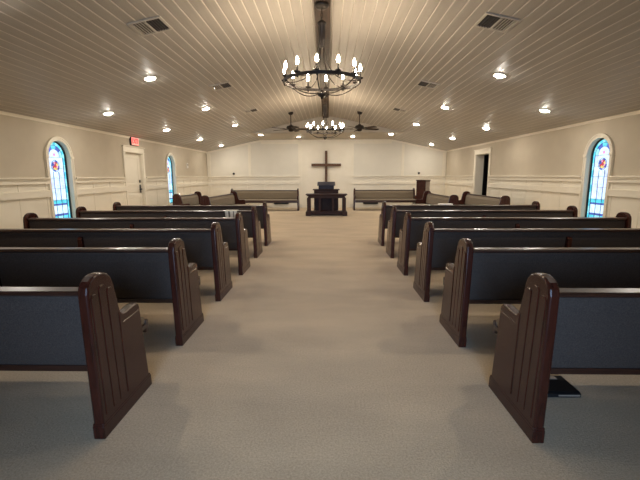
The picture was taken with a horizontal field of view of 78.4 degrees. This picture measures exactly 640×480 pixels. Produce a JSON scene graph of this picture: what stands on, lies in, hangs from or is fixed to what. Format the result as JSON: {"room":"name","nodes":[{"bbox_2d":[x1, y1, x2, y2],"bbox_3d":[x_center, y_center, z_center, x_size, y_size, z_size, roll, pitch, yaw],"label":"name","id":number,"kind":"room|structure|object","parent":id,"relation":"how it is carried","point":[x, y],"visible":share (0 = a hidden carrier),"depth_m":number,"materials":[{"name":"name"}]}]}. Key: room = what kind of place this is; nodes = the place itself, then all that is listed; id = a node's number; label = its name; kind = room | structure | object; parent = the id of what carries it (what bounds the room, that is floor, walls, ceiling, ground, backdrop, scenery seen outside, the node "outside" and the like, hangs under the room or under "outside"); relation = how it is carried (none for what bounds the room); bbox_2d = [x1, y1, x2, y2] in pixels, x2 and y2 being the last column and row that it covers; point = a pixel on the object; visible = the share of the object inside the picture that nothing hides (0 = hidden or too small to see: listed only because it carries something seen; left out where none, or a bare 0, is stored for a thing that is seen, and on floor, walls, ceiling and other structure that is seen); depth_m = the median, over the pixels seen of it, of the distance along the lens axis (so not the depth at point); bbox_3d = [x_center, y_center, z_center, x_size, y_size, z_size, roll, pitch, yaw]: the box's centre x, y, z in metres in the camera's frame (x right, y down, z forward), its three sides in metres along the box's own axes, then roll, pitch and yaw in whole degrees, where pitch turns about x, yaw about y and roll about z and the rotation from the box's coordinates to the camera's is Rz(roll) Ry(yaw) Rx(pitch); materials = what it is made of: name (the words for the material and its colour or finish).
{"room":"church","nodes":[
{"label":"church","id":0,"kind":"room"},
{"bbox_2d":[0,114,207,177],"bbox_3d":[-5.048,-1.072,7.622,0.200,2.377,18.400,0,9,1],"label":"wall","id":1,"kind":"structure","parent":0,"point":[22,141],"depth_m":8.16,"materials":[{"name":"beige paint"}]},
{"bbox_2d":[44,136,78,217],"bbox_3d":[-5.013,-1.122,7.501,0.275,1.664,0.820,0,9,1],"label":"window","id":2,"kind":"structure","parent":1,"relation":"in","point":[58,155],"depth_m":7.61,"materials":[{"name":"multicoloured glass"}]},
{"bbox_2d":[0,111,206,152],"bbox_3d":[-4.934,-2.209,7.433,0.035,0.072,18.400,0,9,1],"label":"trim","id":3,"kind":"structure","parent":1,"relation":"attached to","point":[1,112],"depth_m":7.97,"materials":[{"name":"beige paint"}]},
{"bbox_2d":[0,176,208,228],"bbox_3d":[-4.911,-0.554,7.694,0.072,1.330,18.380,0,9,1],"label":"wainscot","id":4,"kind":"structure","parent":1,"relation":"attached to","point":[19,197],"depth_m":8.15,"materials":[{"name":"beige paint"}]},
{"bbox_2d":[129,137,138,145],"bbox_3d":[-4.867,-2.578,10.270,0.064,0.210,0.380,0,9,1],"label":"exit sign","id":5,"kind":"object","parent":1,"relation":"attached to","point":[133,141],"visible":1,"depth_m":10.21,"materials":[{"name":"red plastic"}]},
{"bbox_2d":[121,145,147,204],"bbox_3d":[-4.968,-1.400,10.430,0.255,2.115,1.170,0,9,1],"label":"door","id":6,"kind":"structure","parent":1,"relation":"in","point":[133,157],"depth_m":10.48,"materials":[{"name":"beige paint"}]},
{"bbox_2d":[165,153,177,204],"bbox_3d":[-4.914,-1.988,12.780,0.275,1.664,0.820,0,9,1],"label":"window","id":7,"kind":"structure","parent":1,"relation":"in","point":[170,163],"depth_m":12.94,"materials":[{"name":"multicoloured glass"}]},
{"bbox_2d":[0,207,639,479],"bbox_3d":[0.085,0.150,7.726,10.060,0.100,18.400,0,9,1],"label":"floor","id":8,"kind":"structure","parent":0,"point":[321,360],"depth_m":2.42,"materials":[{"name":"beige carpet"}]},
{"bbox_2d":[0,272,151,438],"bbox_3d":[-2.617,0.559,2.338,3.016,0.855,0.691,0,9,1],"label":"pew","id":9,"kind":"object","parent":8,"relation":"on","point":[84,327],"visible":1,"depth_m":2.05,"materials":[{"name":"brown wood"}]},
{"bbox_2d":[0,238,203,345],"bbox_3d":[-2.605,0.376,3.455,3.016,0.855,0.691,0,9,1],"label":"pew","id":10,"kind":"object","parent":8,"relation":"on","point":[137,274],"visible":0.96,"depth_m":3.15,"materials":[{"name":"fabric"}]},
{"bbox_2d":[0,222,232,300],"bbox_3d":[-2.584,0.192,4.572,3.016,0.855,0.691,0,9,1],"label":"pew","id":11,"kind":"object","parent":8,"relation":"on","point":[206,248],"visible":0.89,"depth_m":4.25,"materials":[{"name":"brown wood"}]},
{"bbox_2d":[23,212,249,274],"bbox_3d":[-2.563,0.009,5.689,3.016,0.855,0.691,0,9,1],"label":"pew","id":12,"kind":"object","parent":8,"relation":"on","point":[233,231],"visible":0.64,"depth_m":5.37,"materials":[{"name":"brown wood"}]},
{"bbox_2d":[76,206,262,257],"bbox_3d":[-2.542,-0.174,6.805,3.016,0.855,0.691,0,9,1],"label":"pew","id":13,"kind":"object","parent":8,"relation":"on","point":[251,222],"visible":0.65,"depth_m":6.48,"materials":[{"name":"brown wood"}]},
{"bbox_2d":[225,210,236,217],"bbox_3d":[-1.453,-0.413,6.488,0.203,0.167,0.137,0,9,1],"label":"folded cloth","id":14,"kind":"object","parent":13,"relation":"on","point":[228,213],"visible":0.77,"depth_m":6.42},
{"bbox_2d":[172,191,201,204],"bbox_3d":[-3.825,-1.030,12.045,0.691,0.855,1.926,0,9,1],"label":"pew","id":15,"kind":"object","parent":8,"relation":"on","point":[190,199],"visible":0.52,"depth_m":11.87,"materials":[{"name":"beige fabric"}]},
{"bbox_2d":[181,195,198,204],"bbox_3d":[-4.029,-1.181,12.024,0.069,0.340,1.806,0,9,1],"label":"cushion","id":16,"kind":"object","parent":15,"relation":"on","point":[191,199],"depth_m":12.20,"materials":[{"name":"beige fabric"}]},
{"bbox_2d":[113,202,270,245],"bbox_3d":[-2.521,-0.358,7.922,3.016,0.855,0.691,0,9,1],"label":"pew","id":17,"kind":"object","parent":8,"relation":"on","point":[263,216],"visible":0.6,"depth_m":7.60,"materials":[{"name":"brown wood"}]},
{"bbox_2d":[200,191,248,204],"bbox_3d":[-2.704,-0.959,11.586,0.691,0.855,2.836,0,9,3],"label":"pew","id":18,"kind":"object","parent":8,"relation":"on","point":[232,198],"visible":0.47,"depth_m":11.72,"materials":[{"name":"brown wood"}]},
{"bbox_2d":[210,194,234,204],"bbox_3d":[-2.907,-1.111,11.573,0.069,0.340,2.716,0,9,3],"label":"cushion","id":19,"kind":"object","parent":18,"relation":"on","point":[226,199],"depth_m":11.72,"materials":[{"name":"beige fabric"}]},
{"bbox_2d":[231,188,299,210],"bbox_3d":[-2.191,-1.591,15.430,2.746,0.855,0.691,0,9,1],"label":"pew","id":20,"kind":"object","parent":8,"relation":"on","point":[250,196],"visible":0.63,"depth_m":15.57,"materials":[{"name":"brown wood"}]},
{"bbox_2d":[235,191,296,198],"bbox_3d":[-2.188,-1.775,15.605,2.626,0.340,0.069,0,9,1],"label":"cushion","id":21,"kind":"object","parent":20,"relation":"on","point":[241,194],"depth_m":15.58,"materials":[{"name":"beige fabric"}]},
{"bbox_2d":[239,199,296,200],"bbox_3d":[-2.192,-1.558,15.369,2.626,0.054,0.480,0,9,1],"label":"seat cushion","id":22,"kind":"object","parent":20,"relation":"on","point":[239,199],"depth_m":15.32,"materials":[{"name":"beige fabric"}]},
{"bbox_2d":[306,193,346,215],"bbox_3d":[0.223,-1.218,13.479,1.410,0.735,0.580,0,9,1],"label":"table","id":23,"kind":"object","parent":8,"relation":"on","point":[309,212],"visible":1,"depth_m":13.26,"materials":[{"name":"brown wood"}]},
{"bbox_2d":[310,210,341,214],"bbox_3d":[0.224,-0.954,13.522,1.360,0.100,0.540,0,9,1],"label":"shelf","id":24,"kind":"object","parent":23,"relation":"attached to","point":[312,212],"depth_m":13.29,"materials":[{"name":"brown wood"}]},
{"bbox_2d":[313,182,339,209],"bbox_3d":[0.223,-1.511,14.049,0.950,1.130,0.480,0,9,1],"label":"pulpit","id":25,"kind":"object","parent":8,"relation":"on","point":[324,187],"visible":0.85,"depth_m":13.88,"materials":[{"name":"brown wood"}]},
{"bbox_2d":[353,188,415,209],"bbox_3d":[2.545,-1.611,15.459,2.466,0.855,0.691,0,9,1],"label":"pew","id":26,"kind":"object","parent":8,"relation":"on","point":[359,196],"visible":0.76,"depth_m":15.60,"materials":[{"name":"beige fabric"}]},
{"bbox_2d":[355,191,412,198],"bbox_3d":[2.549,-1.794,15.635,2.346,0.340,0.069,0,9,1],"label":"cushion","id":27,"kind":"object","parent":26,"relation":"on","point":[358,194],"depth_m":15.61,"materials":[{"name":"beige fabric"}]},
{"bbox_2d":[355,199,415,199],"bbox_3d":[2.544,-1.578,15.398,2.346,0.054,0.480,0,9,1],"label":"seat cushion","id":28,"kind":"object","parent":26,"relation":"on","point":[355,199],"depth_m":15.17,"materials":[{"name":"beige fabric"}]},
{"bbox_2d":[416,180,430,198],"bbox_3d":[3.695,-1.564,14.117,0.400,1.190,0.400,8,12,40],"label":"lectern","id":29,"kind":"object","parent":8,"relation":"on","point":[422,186],"visible":0.52,"depth_m":13.94,"materials":[{"name":"brown wood"}]},
{"bbox_2d":[411,191,458,204],"bbox_3d":[3.277,-0.969,11.537,0.691,0.855,2.836,0,9,1],"label":"pew","id":30,"kind":"object","parent":8,"relation":"on","point":[429,198],"visible":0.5,"depth_m":11.84,"materials":[{"name":"brown wood"}]},
{"bbox_2d":[426,194,448,204],"bbox_3d":[3.480,-1.120,11.508,0.069,0.340,2.716,0,9,1],"label":"cushion","id":31,"kind":"object","parent":30,"relation":"on","point":[431,199],"depth_m":11.75,"materials":[{"name":"beige fabric"}]},
{"bbox_2d":[378,201,539,245],"bbox_3d":[2.696,-0.358,7.824,3.016,0.855,0.691,0,9,1],"label":"pew","id":32,"kind":"object","parent":8,"relation":"on","point":[385,215],"visible":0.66,"depth_m":7.50,"materials":[{"name":"brown wood"}]},
{"bbox_2d":[386,206,577,257],"bbox_3d":[2.675,-0.174,6.707,3.016,0.855,0.691,0,9,1],"label":"pew","id":33,"kind":"object","parent":8,"relation":"on","point":[396,221],"visible":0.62,"depth_m":6.38,"materials":[{"name":"brown wood"}]},
{"bbox_2d":[459,191,509,204],"bbox_3d":[4.368,-0.891,11.043,0.691,0.855,2.836,0,9,1],"label":"pew","id":34,"kind":"object","parent":8,"relation":"on","point":[467,198],"visible":0.35,"depth_m":11.05,"materials":[{"name":"beige fabric"}]},
{"bbox_2d":[465,195,499,204],"bbox_3d":[4.571,-1.042,11.014,0.069,0.340,2.716,0,9,1],"label":"cushion","id":35,"kind":"object","parent":34,"relation":"on","point":[469,199],"depth_m":11.11,"materials":[{"name":"beige fabric"}]},
{"bbox_2d":[397,212,631,275],"bbox_3d":[2.654,0.009,5.591,3.016,0.855,0.691,0,9,1],"label":"pew","id":36,"kind":"object","parent":8,"relation":"on","point":[412,231],"visible":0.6,"depth_m":5.27,"materials":[{"name":"brown wood"}]},
{"bbox_2d":[413,222,639,301],"bbox_3d":[2.633,0.192,4.474,3.016,0.855,0.691,0,9,1],"label":"pew","id":37,"kind":"object","parent":8,"relation":"on","point":[438,246],"visible":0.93,"depth_m":4.17,"materials":[{"name":"brown wood"}]},
{"bbox_2d":[439,238,639,346],"bbox_3d":[2.612,0.376,3.357,3.016,0.855,0.691,0,9,1],"label":"pew","id":38,"kind":"object","parent":8,"relation":"on","point":[478,275],"visible":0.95,"depth_m":3.08,"materials":[{"name":"fabric"}]},
{"bbox_2d":[488,273,639,442],"bbox_3d":[2.591,0.559,2.240,3.016,0.855,0.691,0,9,1],"label":"pew","id":39,"kind":"object","parent":8,"relation":"on","point":[554,330],"visible":1,"depth_m":1.99,"materials":[{"name":"brown wood"}]},
{"bbox_2d":[548,376,580,397],"bbox_3d":[1.407,0.934,2.518,0.400,0.032,0.222,0,9,1],"label":"case","id":40,"kind":"object","parent":8,"relation":"on","point":[558,386],"visible":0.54,"depth_m":2.44,"materials":[{"name":"black plastic"}]},
{"bbox_2d":[0,0,639,151],"bbox_3d":[0.076,-2.743,7.251,10.060,1.066,18.400,0,9,1],"label":"ceiling","id":41,"kind":"structure","parent":0,"point":[72,62],"depth_m":5.61,"materials":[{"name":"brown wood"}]},
{"bbox_2d":[127,15,172,36],"bbox_3d":[-1.883,-2.377,4.368,0.364,0.090,0.370,0,9,1],"label":"ceiling vent","id":42,"kind":"object","parent":41,"relation":"in","point":[157,24],"visible":1,"depth_m":4.35,"materials":[{"name":"metal"}]},
{"bbox_2d":[143,76,156,80],"bbox_3d":[-2.616,-2.489,6.046,0.194,0.056,0.198,-1,9,-6],"label":"recessed light","id":43,"kind":"object","parent":41,"relation":"in","point":[148,78],"visible":1,"depth_m":6.02,"materials":[{"name":"beige"}]},
{"bbox_2d":[209,81,233,90],"bbox_3d":[-1.828,-2.857,7.288,0.364,0.090,0.370,0,9,1],"label":"ceiling vent","id":44,"kind":"object","parent":41,"relation":"in","point":[224,85],"visible":1,"depth_m":7.26,"materials":[{"name":"metal"}]},
{"bbox_2d":[242,108,258,113],"bbox_3d":[-1.776,-3.312,10.061,0.364,0.090,0.370,0,9,1],"label":"ceiling vent","id":45,"kind":"object","parent":41,"relation":"in","point":[253,109],"visible":1,"depth_m":10.04,"materials":[{"name":"metal"}]},
{"bbox_2d":[272,112,311,131],"bbox_3d":[-0.824,-3.501,11.612,1.220,0.585,1.252,0,9,1],"label":"ceiling fan","id":46,"kind":"object","parent":41,"relation":"hanging from","point":[290,128],"visible":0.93,"depth_m":11.58,"materials":[{"name":"metal"}]},
{"bbox_2d":[314,0,330,117],"bbox_3d":[0.049,-3.007,5.840,0.196,0.105,15.700,0,9,1],"label":"beam","id":47,"kind":"structure","parent":41,"relation":"attached to","point":[326,13],"depth_m":5.97,"materials":[{"name":"brown wood"}]},
{"bbox_2d":[282,1,362,98],"bbox_3d":[0.022,-2.220,4.652,0.981,1.063,0.979,0,9,1],"label":"chandelier","id":48,"kind":"object","parent":47,"relation":"hanging from","point":[320,5],"visible":1,"depth_m":4.59,"materials":[{"name":"metal"}]},
{"bbox_2d":[282,61,286,80],"bbox_3d":[-0.396,-1.944,4.518,0.076,0.225,0.074,0,9,1],"label":"candle","id":49,"kind":"object","parent":48,"relation":"on","point":[285,64],"depth_m":4.50,"materials":[{"name":"glass"}]},
{"bbox_2d":[294,56,300,76],"bbox_3d":[-0.251,-1.914,4.334,0.076,0.225,0.074,0,9,1],"label":"candle","id":50,"kind":"object","parent":48,"relation":"on","point":[297,73],"depth_m":4.32,"materials":[{"name":"glass"}]},
{"bbox_2d":[305,76,310,91],"bbox_3d":[-0.154,-2.041,5.106,0.076,0.225,0.074,0,9,1],"label":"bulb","id":51,"kind":"object","parent":48,"relation":"on","point":[307,88],"depth_m":5.10,"materials":[{"name":"glass"}]},
{"bbox_2d":[314,54,319,74],"bbox_3d":[-0.033,-1.901,4.247,0.076,0.225,0.074,0,9,1],"label":"candle","id":52,"kind":"object","parent":48,"relation":"on","point":[316,70],"depth_m":4.24,"materials":[{"name":"glass"}]},
{"bbox_2d":[323,75,328,91],"bbox_3d":[0.079,-2.047,5.138,0.076,0.225,0.074,0,9,1],"label":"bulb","id":53,"kind":"object","parent":48,"relation":"on","point":[325,88],"depth_m":5.13,"materials":[{"name":"glass"}]},
{"bbox_2d":[335,54,341,75],"bbox_3d":[0.200,-1.906,4.279,0.076,0.225,0.074,0,9,1],"label":"bulb","id":54,"kind":"object","parent":48,"relation":"on","point":[338,71],"depth_m":4.27,"materials":[{"name":"glass"}]},
{"bbox_2d":[340,75,344,90],"bbox_3d":[0.297,-2.033,5.051,0.076,0.225,0.074,0,9,1],"label":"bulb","id":55,"kind":"object","parent":48,"relation":"on","point":[341,86],"depth_m":5.04,"materials":[{"name":"glass"}]},
{"bbox_2d":[351,58,356,78],"bbox_3d":[0.386,-1.930,4.422,0.076,0.225,0.074,0,9,1],"label":"bulb","id":56,"kind":"object","parent":48,"relation":"on","point":[353,74],"depth_m":4.41,"materials":[{"name":"glass"}]},
{"bbox_2d":[359,64,362,82],"bbox_3d":[0.474,-1.966,4.637,0.076,0.225,0.074,0,9,1],"label":"bulb","id":57,"kind":"object","parent":48,"relation":"on","point":[360,67],"depth_m":4.62,"materials":[{"name":"glass"}]},
{"bbox_2d":[306,95,343,139],"bbox_3d":[0.123,-3.042,9.786,0.981,1.063,0.979,0,9,1],"label":"chandelier","id":58,"kind":"object","parent":47,"relation":"hanging from","point":[310,130],"visible":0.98,"depth_m":9.75,"materials":[{"name":"metal"}]},
{"bbox_2d":[342,111,378,131],"bbox_3d":[1.201,-3.506,11.586,1.220,0.585,1.252,-3,10,-19],"label":"ceiling fan","id":59,"kind":"object","parent":41,"relation":"hanging from","point":[359,127],"visible":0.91,"depth_m":11.50,"materials":[{"name":"brown wood"}]},
{"bbox_2d":[392,107,407,112],"bbox_3d":[2.032,-3.312,9.989,0.364,0.090,0.370,0,9,1],"label":"ceiling vent","id":60,"kind":"object","parent":41,"relation":"in","point":[393,108],"visible":1,"depth_m":9.96,"materials":[{"name":"metal"}]},
{"bbox_2d":[416,80,439,88],"bbox_3d":[1.980,-2.857,7.217,0.364,0.090,0.370,0,9,1],"label":"ceiling vent","id":61,"kind":"object","parent":41,"relation":"in","point":[422,83],"visible":1,"depth_m":7.20,"materials":[{"name":"metal"}]},
{"bbox_2d":[473,12,519,32],"bbox_3d":[1.925,-2.378,4.297,0.364,0.090,0.370,0,9,1],"label":"ceiling vent","id":62,"kind":"object","parent":41,"relation":"in","point":[490,21],"visible":1,"depth_m":4.28,"materials":[{"name":"metal"}]},
{"bbox_2d":[493,73,506,77],"bbox_3d":[2.721,-2.489,5.946,0.194,0.056,0.198,-1,9,-6],"label":"recessed light","id":63,"kind":"object","parent":41,"relation":"in","point":[497,75],"visible":1,"depth_m":5.91,"materials":[{"name":"beige"}]},
{"bbox_2d":[539,109,550,112],"bbox_3d":[4.197,-2.412,7.330,0.194,0.056,0.198,-1,9,-6],"label":"recessed light","id":64,"kind":"object","parent":41,"relation":"in","point":[540,110],"visible":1,"depth_m":7.29,"materials":[{"name":"beige"}]},
{"bbox_2d":[249,116,403,139],"bbox_3d":[0.220,-4.255,14.951,5.460,0.593,2.712,0,9,1],"label":"ceiling","id":65,"kind":"structure","parent":0,"point":[269,133],"depth_m":13.69,"materials":[{"name":"paint"}]},
{"bbox_2d":[207,141,446,207],"bbox_3d":[0.252,-2.803,16.639,10.060,2.840,0.150,0,9,1],"label":"wall","id":66,"kind":"structure","parent":0,"point":[383,159],"depth_m":16.48,"materials":[{"name":"paint"}]},
{"bbox_2d":[207,141,445,207],"bbox_3d":[0.250,-2.746,16.537,10.020,2.760,0.070,0,9,1],"label":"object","id":67,"kind":"structure","parent":66,"relation":"attached to","point":[309,152],"depth_m":16.57,"materials":[{"name":"beige paint"}]},
{"bbox_2d":[311,151,340,181],"bbox_3d":[0.261,-2.940,16.454,1.240,1.570,0.104,0,9,1],"label":"cross","id":68,"kind":"object","parent":67,"relation":"attached to","point":[325,164],"visible":0.77,"depth_m":16.37,"materials":[{"name":"brown wood"}]},
{"bbox_2d":[206,139,446,153],"bbox_3d":[0.247,-3.907,16.366,10.060,0.553,0.030,0,9,1],"label":"trim","id":69,"kind":"structure","parent":66,"relation":"attached to","point":[327,139],"depth_m":16.30,"materials":[{"name":"beige paint"}]},
{"bbox_2d":[482,154,488,194],"bbox_3d":[6.384,-1.944,12.682,1.950,2.510,2.910,0,9,1],"label":"doorway","id":70,"kind":"structure","parent":0,"point":[486,157],"depth_m":14.05,"materials":[{"name":"black"}]},
{"bbox_2d":[446,114,639,175],"bbox_3d":[5.210,-1.072,7.429,0.200,2.377,18.400,0,9,1],"label":"wall","id":71,"kind":"structure","parent":0,"point":[560,152],"depth_m":8.51,"materials":[{"name":"beige paint"}]},
{"bbox_2d":[472,147,491,195],"bbox_3d":[5.306,-1.830,12.670,0.305,2.175,1.370,0,9,1],"label":"door frame","id":72,"kind":"structure","parent":71,"relation":"in","point":[479,154],"depth_m":13.11,"materials":[{"name":"beige paint"}]},
{"bbox_2d":[444,176,639,227],"bbox_3d":[5.076,-0.554,7.507,0.072,1.330,18.380,0,9,1],"label":"wainscot","id":73,"kind":"structure","parent":71,"relation":"attached to","point":[552,192],"depth_m":8.64,"materials":[{"name":"beige paint"}]},
{"bbox_2d":[447,110,639,151],"bbox_3d":[5.089,-2.209,7.245,0.035,0.072,18.400,0,9,1],"label":"trim","id":74,"kind":"structure","parent":71,"relation":"attached to","point":[638,111],"depth_m":8.20,"materials":[{"name":"beige paint"}]},
{"bbox_2d":[578,133,614,216],"bbox_3d":[5.169,-1.111,7.241,0.275,1.664,0.820,0,9,1],"label":"window","id":75,"kind":"structure","parent":71,"relation":"in","point":[598,156],"depth_m":7.34,"materials":[{"name":"multicoloured glass"}]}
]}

